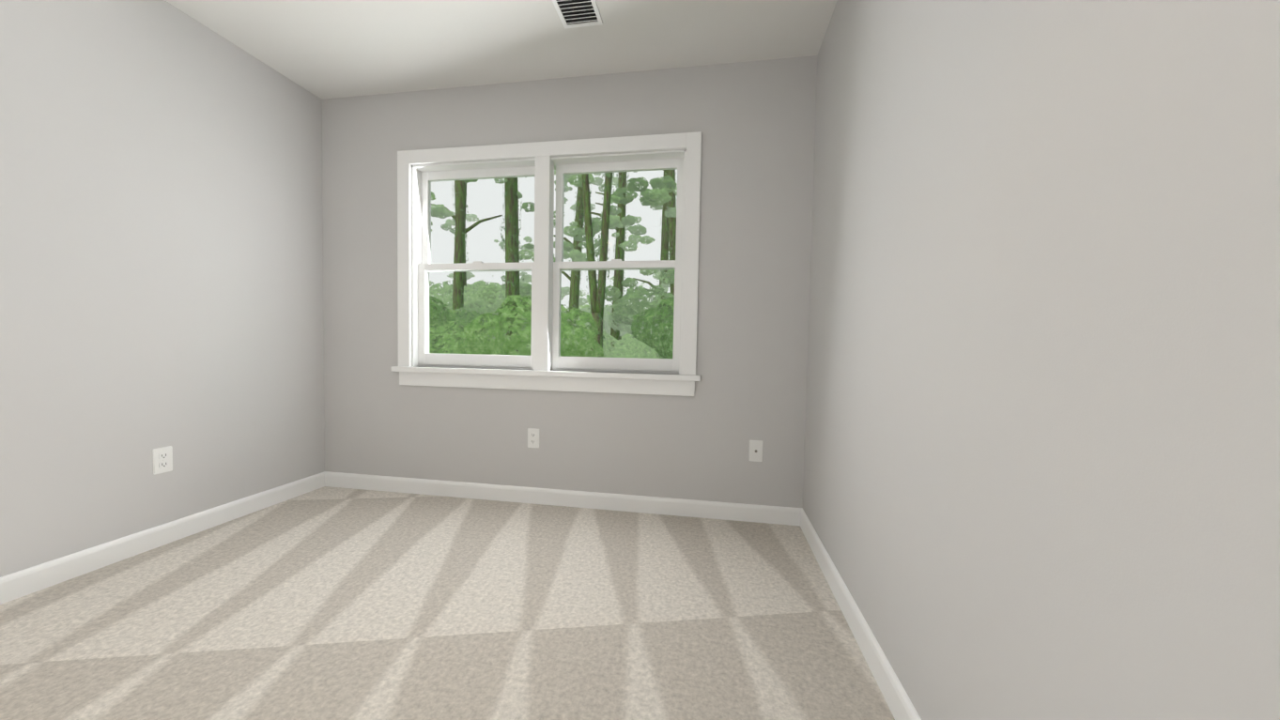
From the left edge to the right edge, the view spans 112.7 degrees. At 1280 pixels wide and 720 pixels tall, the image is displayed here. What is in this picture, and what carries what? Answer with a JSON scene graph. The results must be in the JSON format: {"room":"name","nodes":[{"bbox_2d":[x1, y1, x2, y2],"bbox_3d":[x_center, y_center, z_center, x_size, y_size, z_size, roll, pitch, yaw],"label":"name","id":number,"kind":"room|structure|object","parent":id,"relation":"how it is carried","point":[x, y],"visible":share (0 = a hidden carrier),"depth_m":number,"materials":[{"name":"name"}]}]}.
{"room":"empty bedroom","nodes":[
{"label":"empty bedroom","id":0,"kind":"room"},
{"bbox_2d":[0,0,324,577],"bbox_3d":[-2.400,-0.347,0.833,0.150,2.440,4.120,1,2,9],"label":"wall","id":1,"kind":"structure","parent":0,"point":[161,232],"depth_m":1.85,"materials":[{"name":"grey paint"}]},
{"bbox_2d":[0,471,324,604],"bbox_3d":[-2.340,0.828,0.863,0.014,0.092,3.820,1,2,9],"label":"baseboard","id":2,"kind":"structure","parent":1,"relation":"attached to","point":[19,584],"depth_m":1.84,"materials":[{"name":"white wood"}]},
{"bbox_2d":[152,446,172,475],"bbox_3d":[-2.156,0.453,1.925,0.009,0.115,0.070,1,2,9],"label":"electrical outlet","id":3,"kind":"object","parent":1,"relation":"attached to","point":[161,460],"visible":1,"depth_m":1.92,"materials":[{"name":"white plastic"}]},
{"bbox_2d":[0,486,894,719],"bbox_3d":[-0.901,0.969,0.627,3.236,0.120,4.120,1,2,9],"label":"floor","id":4,"kind":"structure","parent":0,"point":[327,603],"depth_m":1.42,"materials":[{"name":"carpet"}]},
{"bbox_2d":[165,0,837,99],"bbox_3d":[-0.855,-1.589,0.532,3.236,0.120,4.120,1,2,9],"label":"ceiling","id":5,"kind":"structure","parent":0,"point":[327,49],"depth_m":2.09,"materials":[{"name":"white paint"}]},
{"bbox_2d":[552,0,602,29],"bbox_3d":[-0.280,-1.565,1.908,0.186,0.009,0.186,1,2,9],"label":"ceiling vent","id":6,"kind":"object","parent":5,"relation":"in","point":[576,13],"visible":1,"depth_m":1.92,"materials":[{"name":"white metal"}]},
{"bbox_2d":[321,55,817,508],"bbox_3d":[-0.550,-0.377,2.536,2.936,2.440,0.150,1,2,9],"label":"wall","id":7,"kind":"structure","parent":0,"point":[753,121],"depth_m":2.39,"materials":[{"name":"grey paint"}]},
{"bbox_2d":[527,428,539,447],"bbox_3d":[-0.626,0.459,2.497,0.070,0.115,0.009,1,2,9],"label":"electrical outlet","id":8,"kind":"object","parent":7,"relation":"attached to","point":[532,438],"visible":1,"depth_m":2.49,"materials":[{"name":"white plastic"}]},
{"bbox_2d":[391,131,701,396],"bbox_3d":[-0.565,-0.534,2.531,1.865,1.415,0.235,1,2,9],"label":"window","id":9,"kind":"structure","parent":7,"relation":"in","point":[415,267],"depth_m":2.46,"materials":[{"name":"white wood"}]},
{"bbox_2d":[324,471,802,525],"bbox_3d":[-0.585,0.799,2.499,2.936,0.092,0.014,1,2,9],"label":"baseboard","id":10,"kind":"structure","parent":7,"relation":"attached to","point":[734,512],"depth_m":2.46,"materials":[{"name":"white wood"}]},
{"bbox_2d":[749,440,762,462],"bbox_3d":[0.623,0.490,2.285,0.070,0.115,0.017,1,2,9],"label":"electrical outlet","id":11,"kind":"object","parent":7,"relation":"attached to","point":[755,451],"visible":1,"depth_m":2.29,"materials":[{"name":"white plastic"}]},
{"bbox_2d":[802,0,1279,719],"bbox_3d":[0.644,-0.273,0.326,0.150,2.440,4.120,1,2,9],"label":"wall","id":12,"kind":"structure","parent":0,"point":[1041,454],"depth_m":0.63,"materials":[{"name":"grey paint"}]},
{"bbox_2d":[800,508,921,719],"bbox_3d":[0.542,0.898,0.383,0.014,0.092,3.820,1,2,9],"label":"baseboard","id":13,"kind":"structure","parent":12,"relation":"attached to","point":[899,703],"depth_m":1.32,"materials":[{"name":"white wood"}]},
{"label":"outside","id":14,"kind":"structure","parent":0,"visible":0},
{"bbox_2d":[429,169,677,357],"bbox_3d":[1.955,-13.938,24.537,80.000,32.000,0.100,1,2,9],"label":"sky","id":15,"kind":"structure","parent":14,"point":[646,215],"depth_m":26.24,"materials":[{"name":"white"}]},
{"bbox_3d":[1.001,1.437,21.046,60.000,0.100,36.130,1,2,9],"label":"ground","id":16,"kind":"structure","parent":14,"visible":0},
{"bbox_2d":[429,169,677,358],"bbox_3d":[-1.097,-5.182,11.396,23.682,14.663,16.052,1,2,9],"label":"trees","id":17,"kind":"object","parent":16,"relation":"on","point":[481,326],"depth_m":8.24,"materials":[{"name":"green plant"}]}
]}

